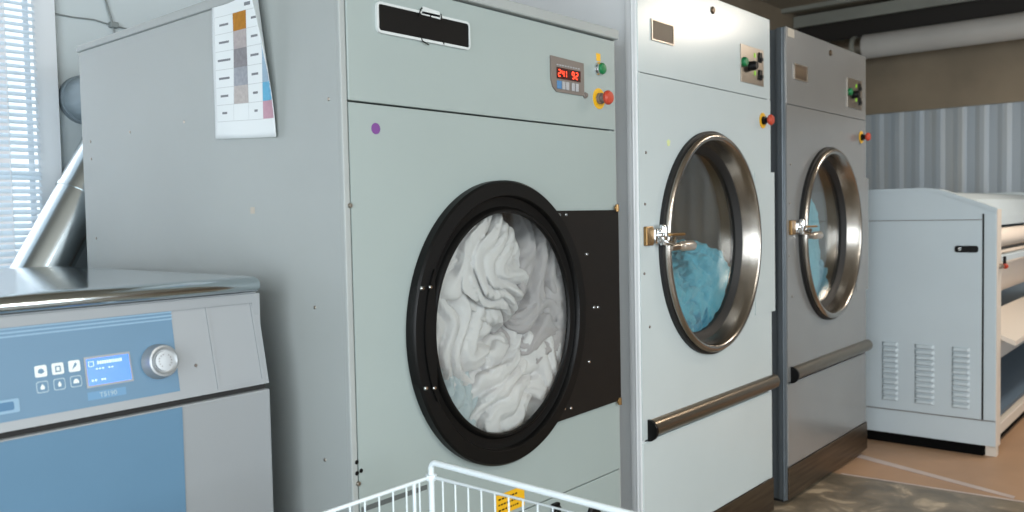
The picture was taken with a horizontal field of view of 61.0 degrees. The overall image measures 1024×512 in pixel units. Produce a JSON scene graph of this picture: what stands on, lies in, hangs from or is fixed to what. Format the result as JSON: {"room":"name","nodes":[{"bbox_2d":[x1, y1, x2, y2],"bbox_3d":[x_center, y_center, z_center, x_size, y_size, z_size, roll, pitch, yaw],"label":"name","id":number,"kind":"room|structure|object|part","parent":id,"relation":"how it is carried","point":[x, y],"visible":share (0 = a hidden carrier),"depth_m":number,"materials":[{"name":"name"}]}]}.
{"room":"laundry","nodes":[
{"label":"laundry","id":0,"kind":"room"},
{"bbox_2d":[4,0,797,267],"bbox_3d":[-0.420,-0.429,4.498,0.220,3.060,9.600,1,3,40],"label":"wall","id":1,"kind":"structure","parent":0,"point":[71,33],"depth_m":3.04,"materials":[{"name":"paint"}]},
{"bbox_2d":[18,0,61,229],"bbox_3d":[-2.084,-0.484,2.291,0.150,1.660,1.710,1,3,40],"label":"window","id":2,"kind":"structure","parent":1,"relation":"in","point":[44,30],"depth_m":2.91,"materials":[{"name":"white plastic"}]},
{"bbox_2d":[0,0,42,268],"bbox_3d":[-2.058,-0.501,2.269,0.048,1.485,1.551,1,3,40],"label":"blind","id":3,"kind":"object","parent":2,"relation":"attached to","point":[4,175],"visible":0.56,"depth_m":2.82,"materials":[{"name":"white plastic"}]},
{"bbox_3d":[-1.615,-0.526,2.784,0.003,1.460,0.002,1,3,40],"label":"cord","id":4,"kind":"part","parent":3,"relation":"part of","materials":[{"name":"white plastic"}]},
{"bbox_3d":[-2.132,-0.490,2.328,0.030,1.550,1.585,1,3,40],"label":"frame","id":5,"kind":"part","parent":2,"relation":"part of","materials":[{"name":"white"}]},
{"bbox_2d":[54,0,61,160],"bbox_3d":[-1.539,-0.102,2.984,0.008,1.790,0.007,1,3,40],"label":"joint","id":6,"kind":"object","parent":1,"relation":"attached to","point":[54,0],"visible":0.02,"depth_m":2.96,"materials":[{"name":"black"}]},
{"bbox_2d":[59,75,81,123],"bbox_3d":[-1.302,-0.547,3.049,0.277,0.168,0.441,1,3,40],"label":"wall lamp","id":7,"kind":"object","parent":1,"relation":"in","point":[69,91],"visible":0.17,"depth_m":2.95,"materials":[{"name":"grey"}]},
{"bbox_2d":[55,0,126,32],"bbox_3d":[-1.357,-0.770,3.179,0.022,0.700,0.590,1,3,40],"label":"cable","id":8,"kind":"object","parent":1,"relation":"attached to","point":[114,25],"visible":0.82,"depth_m":3.08,"materials":[{"name":"grey plastic"}]},
{"bbox_2d":[781,0,864,13],"bbox_3d":[4.947,-2.098,5.494,6.700,0.035,0.060,1,3,40],"label":"trim","id":9,"kind":"structure","parent":1,"relation":"attached to","point":[832,2],"depth_m":7.43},
{"bbox_2d":[760,0,892,15],"bbox_3d":[2.166,-1.959,2.241,7.000,0.100,9.800,1,3,40],"label":"ceiling","id":10,"kind":"structure","parent":0,"point":[782,4],"depth_m":7.47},
{"bbox_2d":[793,0,1023,41],"bbox_3d":[5.176,-1.957,5.771,6.680,0.290,0.265,1,3,40],"label":"ceiling beam","id":11,"kind":"structure","parent":10,"relation":"attached to","point":[841,24],"depth_m":7.31,"materials":[{"name":"black metal"}]},
{"bbox_2d":[828,12,1023,58],"bbox_3d":[5.028,-1.871,5.596,6.680,0.500,0.200,1,3,40],"label":"pipe","id":12,"kind":"object","parent":10,"relation":"hanging from","point":[1007,27],"visible":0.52,"depth_m":6.88,"materials":[{"name":"metal"}]},
{"bbox_2d":[772,472,1023,511],"bbox_3d":[1.240,1.230,0.983,6.480,0.003,6.137,1,3,40],"label":"floor","id":13,"kind":"structure","parent":0,"point":[834,492],"depth_m":3.88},
{"bbox_2d":[0,266,273,511],"bbox_3d":[-1.261,0.649,1.926,1.095,1.177,0.991,1,3,40],"label":"washing machine","id":14,"kind":"object","parent":13,"relation":"on","point":[121,390],"visible":1,"depth_m":1.73,"materials":[{"name":"silver metal"}]},
{"bbox_2d":[10,138,86,267],"bbox_3d":[-1.416,0.120,2.798,0.274,1.323,0.628,1,3,40],"label":"duct","id":15,"kind":"object","parent":14,"relation":"attached to","point":[57,237],"visible":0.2,"depth_m":2.76,"materials":[{"name":"grey metal"}]},
{"bbox_3d":[-0.923,0.210,1.522,0.030,0.170,0.712,1,3,40],"label":"control panel","id":16,"kind":"part","parent":14,"relation":"part of","materials":[{"name":"blue plastic"}]},
{"bbox_3d":[-0.896,0.722,1.531,0.002,0.792,0.710,1,3,40],"label":"blue panel","id":17,"kind":"part","parent":14,"relation":"part of","materials":[{"name":"blue metal"}]},
{"bbox_3d":[-0.860,0.722,1.600,0.030,0.805,0.983,1,3,40],"label":"door","id":18,"kind":"part","parent":14,"relation":"part of","materials":[{"name":"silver metal"}]},
{"bbox_2d":[76,0,621,511],"bbox_3d":[-0.475,0.248,2.731,1.302,1.872,1.103,1,3,40],"label":"dryer","id":19,"kind":"object","parent":13,"relation":"on","point":[402,126],"visible":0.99,"depth_m":2.17,"materials":[{"name":"grey paint"}]},
{"bbox_2d":[212,0,275,138],"bbox_3d":[-0.678,-0.511,2.092,0.270,0.464,0.070,1,3,40],"label":"paper chart","id":20,"kind":"object","parent":19,"relation":"attached to","point":[243,102],"visible":1,"depth_m":2.13,"materials":[{"name":"white paper"}]},
{"bbox_3d":[-0.366,0.268,1.942,0.030,1.780,0.018,1,3,40],"label":"frame","id":21,"kind":"part","parent":19,"relation":"part of","materials":[{"name":"grey paint"}]},
{"bbox_3d":[-0.506,-0.666,2.699,1.269,0.042,1.103,1,3,40],"label":"lid","id":22,"kind":"part","parent":19,"relation":"part of","materials":[{"name":"grey paint"}]},
{"bbox_3d":[-0.201,0.192,2.076,0.022,0.320,0.036,1,3,40],"label":"clamp plate","id":23,"kind":"part","parent":19,"relation":"part of","materials":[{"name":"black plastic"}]},
{"bbox_2d":[440,366,477,425],"bbox_3d":[-0.245,0.370,2.306,0.292,0.366,0.305,1,3,40],"label":"sheet","id":24,"kind":"object","parent":19,"relation":"in","point":[464,404],"visible":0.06,"depth_m":2.24,"materials":[{"name":"fabric"}]},
{"bbox_2d":[436,257,491,395],"bbox_3d":[-0.255,0.189,2.301,0.320,0.565,0.351,1,3,40],"label":"sheet","id":25,"kind":"object","parent":19,"relation":"in","point":[459,328],"visible":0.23,"depth_m":2.23,"materials":[{"name":"fabric"}]},
{"bbox_3d":[-0.028,-0.507,2.320,0.019,0.276,1.067,1,3,40],"label":"panel","id":26,"kind":"part","parent":19,"relation":"part of","materials":[{"name":"green paint"}]},
{"bbox_3d":[-0.014,0.169,2.351,0.016,1.069,1.067,1,3,40],"label":"panel","id":27,"kind":"part","parent":19,"relation":"part of","materials":[{"name":"green paint"}]},
{"bbox_2d":[440,213,528,339],"bbox_3d":[-0.189,0.015,2.382,0.338,0.446,0.448,1,3,40],"label":"sheet","id":28,"kind":"object","parent":19,"relation":"in","point":[487,270],"visible":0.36,"depth_m":2.29,"materials":[{"name":"fabric"}]},
{"bbox_3d":[-0.014,0.177,2.315,0.030,0.754,0.703,1,3,40],"label":"door","id":29,"kind":"part","parent":19,"relation":"part of","materials":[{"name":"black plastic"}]},
{"bbox_2d":[469,325,531,432],"bbox_3d":[-0.111,0.372,2.439,0.318,0.400,0.283,-4,4,-45],"label":"sheet","id":30,"kind":"object","parent":19,"relation":"in","point":[500,385],"visible":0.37,"depth_m":2.35,"materials":[{"name":"fabric"}]},
{"bbox_2d":[490,293,562,363],"bbox_3d":[-0.023,0.229,2.567,0.314,0.356,0.391,1,3,40],"label":"sheet","id":31,"kind":"object","parent":19,"relation":"in","point":[542,327],"visible":0.26,"depth_m":2.46,"materials":[{"name":"white fabric"}]},
{"bbox_2d":[501,213,560,315],"bbox_3d":[-0.016,0.053,2.607,0.352,0.453,0.297,1,3,40],"label":"sheet","id":32,"kind":"object","parent":19,"relation":"in","point":[535,249],"visible":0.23,"depth_m":2.48,"materials":[{"name":"white fabric"}]},
{"bbox_2d":[520,330,562,422],"bbox_3d":[0.001,0.339,2.579,0.290,0.387,0.340,1,3,40],"label":"sheet","id":33,"kind":"object","parent":19,"relation":"in","point":[543,374],"visible":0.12,"depth_m":2.48,"materials":[{"name":"fabric"}]},
{"bbox_2d":[543,256,565,362],"bbox_3d":[0.075,0.162,2.610,0.216,0.540,0.181,1,3,40],"label":"sheet","id":34,"kind":"object","parent":19,"relation":"in","point":[559,337],"visible":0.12,"depth_m":2.53,"materials":[{"name":"white fabric"}]},
{"bbox_3d":[0.161,-0.522,2.527,0.005,0.100,0.161,1,3,40],"label":"control panel","id":35,"kind":"part","parent":19,"relation":"part of","materials":[{"name":"grey plastic"}]},
{"bbox_3d":[0.000,0.899,2.386,0.017,0.384,1.067,1,3,40],"label":"panel","id":36,"kind":"part","parent":19,"relation":"part of","materials":[{"name":"green paint"}]},
{"bbox_3d":[0.215,0.168,2.605,0.010,0.608,0.379,1,3,40],"label":"hinge plate","id":37,"kind":"part","parent":19,"relation":"part of","materials":[{"name":"black metal"}]},
{"bbox_3d":[0.275,-0.480,2.647,0.024,0.034,0.034,1,3,40],"label":"stem","id":38,"kind":"part","parent":19,"relation":"part of","materials":[{"name":"grey plastic"}]},
{"bbox_3d":[0.325,0.216,2.770,0.028,1.780,0.008,1,3,40],"label":"frame","id":39,"kind":"part","parent":19,"relation":"part of","materials":[{"name":"grey paint"}]},
{"bbox_2d":[323,460,633,511],"bbox_3d":[-0.017,0.841,1.272,0.992,0.800,0.688,1,3,40],"label":"wire basket","id":40,"kind":"object","parent":13,"relation":"on","point":[431,476],"visible":1,"depth_m":1.68,"materials":[{"name":"white metal"}]},
{"bbox_3d":[0.190,0.776,1.518,0.924,0.702,0.012,1,3,40],"label":"rail","id":41,"kind":"part","parent":40,"relation":"part of","materials":[{"name":"white metal"}]},
{"bbox_2d":[510,0,779,511],"bbox_3d":[0.310,0.079,3.647,1.307,2.090,1.080,1,3,40],"label":"dryer","id":42,"kind":"object","parent":13,"relation":"on","point":[693,119],"visible":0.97,"depth_m":3.13,"materials":[{"name":"white paint"}]},
{"bbox_3d":[0.509,-0.756,2.943,0.003,0.065,0.143,1,3,40],"label":"name plate","id":43,"kind":"part","parent":42,"relation":"part of","materials":[{"name":"brown"}]},
{"bbox_3d":[0.553,-0.031,2.963,0.051,0.027,0.026,-4,4,-43],"label":"handle stem","id":44,"kind":"part","parent":42,"relation":"part of","materials":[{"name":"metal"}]},
{"bbox_3d":[0.603,-0.035,3.017,0.035,0.035,0.106,1,3,40],"label":"handle","id":45,"kind":"part","parent":42,"relation":"part of","materials":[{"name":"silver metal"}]},
{"bbox_2d":[673,268,703,331],"bbox_3d":[0.540,0.200,3.307,0.266,0.352,0.492,1,3,40],"label":"towel","id":46,"kind":"object","parent":42,"relation":"in","point":[685,293],"visible":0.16,"depth_m":3.28,"materials":[{"name":"blue fabric"}]},
{"bbox_3d":[0.750,-0.048,3.235,0.018,0.826,0.770,1,3,40],"label":"door","id":47,"kind":"part","parent":42,"relation":"part of","materials":[{"name":"silver metal"}]},
{"bbox_3d":[0.738,0.079,3.275,0.042,2.070,1.058,1,3,40],"label":"corner frame","id":48,"kind":"part","parent":42,"relation":"part of","materials":[{"name":"white paint"}]},
{"bbox_2d":[687,308,713,331],"bbox_3d":[0.628,0.264,3.425,0.279,0.211,0.435,1,3,40],"label":"towel","id":49,"kind":"object","parent":42,"relation":"in","point":[706,320],"visible":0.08,"depth_m":3.33,"materials":[{"name":"blue fabric"}]},
{"bbox_2d":[672,239,729,320],"bbox_3d":[0.691,0.144,3.522,0.304,0.427,0.408,1,3,40],"label":"towel","id":50,"kind":"object","parent":42,"relation":"in","point":[706,268],"visible":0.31,"depth_m":3.41,"materials":[{"name":"blue fabric"}]},
{"bbox_3d":[0.734,-0.791,3.226,0.016,0.330,1.042,1,3,40],"label":"panel","id":51,"kind":"part","parent":42,"relation":"part of","materials":[{"name":"white paint"}]},
{"bbox_3d":[0.749,-0.017,3.262,0.016,1.214,1.042,1,3,40],"label":"panel","id":52,"kind":"part","parent":42,"relation":"part of","materials":[{"name":"white paint"}]},
{"bbox_3d":[0.765,0.781,3.299,0.016,0.370,1.042,1,3,40],"label":"panel","id":53,"kind":"part","parent":42,"relation":"part of","materials":[{"name":"white paint"}]},
{"bbox_3d":[0.775,1.038,3.309,0.016,0.141,1.046,1,3,40],"label":"kick plate","id":54,"kind":"part","parent":42,"relation":"part of","materials":[{"name":"brown metal"}]},
{"bbox_3d":[0.962,-0.762,3.484,0.004,0.147,0.213,1,3,40],"label":"control panel","id":55,"kind":"part","parent":42,"relation":"part of","materials":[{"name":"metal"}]},
{"bbox_2d":[758,70,763,79],"bbox_3d":[1.012,-0.735,3.532,0.012,0.040,0.028,1,3,40],"label":"rocker switch","id":56,"kind":"object","parent":42,"relation":"attached to","point":[760,72],"depth_m":3.53,"materials":[{"name":"black plastic"}]},
{"bbox_2d":[758,52,763,62],"bbox_3d":[1.010,-0.805,3.529,0.012,0.040,0.028,1,3,40],"label":"rocker switch","id":57,"kind":"object","parent":42,"relation":"attached to","point":[760,54],"depth_m":3.52,"materials":[{"name":"black plastic"}]},
{"bbox_3d":[1.040,-0.556,3.562,0.024,0.034,0.034,1,3,40],"label":"stem","id":58,"kind":"part","parent":42,"relation":"part of","materials":[{"name":"black plastic"}]},
{"bbox_3d":[1.046,-0.055,3.601,0.004,0.584,0.193,1,3,40],"label":"door panel","id":59,"kind":"part","parent":42,"relation":"part of","materials":[{"name":"white paint"}]},
{"bbox_2d":[770,26,872,501],"bbox_3d":[1.086,0.020,4.576,1.307,2.090,1.084,1,3,40],"label":"dryer","id":60,"kind":"object","parent":13,"relation":"on","point":[818,135],"visible":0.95,"depth_m":4.05,"materials":[{"name":"grey metal"}]},
{"bbox_3d":[1.284,-0.815,3.870,0.003,0.065,0.143,1,3,40],"label":"name plate","id":61,"kind":"part","parent":60,"relation":"part of","materials":[{"name":"brown metal"}]},
{"bbox_3d":[1.328,-0.089,3.890,0.051,0.027,0.026,-4,4,-43],"label":"handle stem","id":62,"kind":"part","parent":60,"relation":"part of","materials":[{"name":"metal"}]},
{"bbox_2d":[808,199,820,287],"bbox_3d":[1.356,-0.073,4.259,0.233,0.626,0.359,1,3,40],"label":"towel","id":63,"kind":"object","parent":60,"relation":"in","point":[814,250],"visible":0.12,"depth_m":4.21,"materials":[{"name":"blue fabric"}]},
{"bbox_3d":[1.377,-0.093,3.944,0.035,0.035,0.106,1,3,40],"label":"handle","id":64,"kind":"part","parent":60,"relation":"part of","materials":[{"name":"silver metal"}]},
{"bbox_3d":[1.531,-0.107,4.170,0.018,0.826,0.770,1,3,40],"label":"door","id":65,"kind":"part","parent":60,"relation":"part of","materials":[{"name":"silver metal"}]},
{"bbox_2d":[815,259,828,299],"bbox_3d":[1.417,0.140,4.341,0.242,0.336,0.415,1,3,40],"label":"towel","id":66,"kind":"object","parent":60,"relation":"in","point":[823,284],"visible":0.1,"depth_m":4.31,"materials":[{"name":"blue fabric"}]},
{"bbox_3d":[1.510,-0.850,4.155,0.016,0.330,1.046,1,3,40],"label":"panel","id":67,"kind":"part","parent":60,"relation":"part of","materials":[{"name":"grey metal"}]},
{"bbox_3d":[1.526,-0.075,4.191,0.016,1.214,1.046,1,3,40],"label":"panel","id":68,"kind":"part","parent":60,"relation":"part of","materials":[{"name":"grey metal"}]},
{"bbox_3d":[1.542,0.722,4.228,0.016,0.370,1.046,1,3,40],"label":"panel","id":69,"kind":"part","parent":60,"relation":"part of","materials":[{"name":"grey metal"}]},
{"bbox_3d":[1.551,0.979,4.238,0.016,0.141,1.050,1,3,40],"label":"kick plate","id":70,"kind":"part","parent":60,"relation":"part of","materials":[{"name":"brown metal"}]},
{"bbox_3d":[1.736,-0.821,4.412,0.004,0.147,0.213,1,3,40],"label":"control panel","id":71,"kind":"part","parent":60,"relation":"part of","materials":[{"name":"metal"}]},
{"bbox_3d":[1.826,-0.114,4.534,0.004,0.584,0.187,1,3,40],"label":"door panel","id":72,"kind":"part","parent":60,"relation":"part of","materials":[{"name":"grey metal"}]},
{"bbox_2d":[832,416,1023,500],"bbox_3d":[2.192,1.206,2.420,7.100,0.120,9.800,1,3,40],"label":"floor","id":73,"kind":"structure","parent":0,"point":[1004,473],"depth_m":4.37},
{"bbox_2d":[841,473,1023,501],"bbox_3d":[3.657,1.098,2.768,5.071,0.004,0.035,1,3,36],"label":"trim","id":74,"kind":"structure","parent":73,"relation":"on","point":[841,473],"depth_m":4.01,"materials":[{"name":"grey metal"}]},
{"bbox_2d":[857,454,1014,498],"bbox_3d":[2.026,1.065,4.230,0.056,0.002,0.835,-3,3,-30],"label":"trim","id":75,"kind":"structure","parent":73,"relation":"on","point":[860,455],"depth_m":4.22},
{"bbox_2d":[866,188,1023,456],"bbox_3d":[2.846,0.267,5.945,1.482,1.405,2.766,1,3,40],"label":"flatwork ironer","id":76,"kind":"object","parent":73,"relation":"on","point":[945,293],"visible":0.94,"depth_m":4.69,"materials":[{"name":"paint"}]},
{"bbox_3d":[1.932,0.324,4.926,1.306,1.038,0.005,1,3,40],"label":"door","id":77,"kind":"part","parent":76,"relation":"part of","materials":[{"name":"paint"}]},
{"bbox_3d":[2.462,0.317,4.483,0.055,1.070,0.005,1,3,40],"label":"corner trim","id":78,"kind":"part","parent":76,"relation":"part of","materials":[{"name":"paint"}]},
{"bbox_3d":[2.509,1.014,4.549,0.050,0.056,0.050,1,3,40],"label":"leg","id":79,"kind":"part","parent":76,"relation":"part of","materials":[{"name":"beige paint"}]},
{"bbox_3d":[2.520,0.375,4.506,0.004,1.235,0.098,1,3,40],"label":"trim","id":80,"kind":"part","parent":76,"relation":"part of","materials":[{"name":"beige paint"}]},
{"bbox_2d":[999,256,1008,268],"bbox_3d":[2.537,0.034,4.485,0.041,0.064,0.050,1,3,40],"label":"switch","id":81,"kind":"object","parent":76,"relation":"attached to","point":[1005,266],"depth_m":4.48,"materials":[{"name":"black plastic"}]},
{"bbox_2d":[1000,343,1023,414],"bbox_3d":[3.131,0.726,5.681,0.452,0.220,2.450,1,3,40],"label":"tray","id":82,"kind":"object","parent":76,"relation":"on","point":[1012,363],"depth_m":5.50,"materials":[{"name":"blue"}]},
{"bbox_3d":[3.311,0.879,5.546,0.060,0.060,2.462,1,3,40],"label":"rail","id":83,"kind":"part","parent":76,"relation":"part of","materials":[{"name":"white metal"}]},
{"bbox_2d":[866,39,1023,192],"bbox_3d":[5.332,-0.614,5.989,6.700,3.060,0.130,1,3,40],"label":"wall","id":84,"kind":"structure","parent":0,"point":[979,148],"depth_m":7.29,"materials":[{"name":"metal"}]}
]}

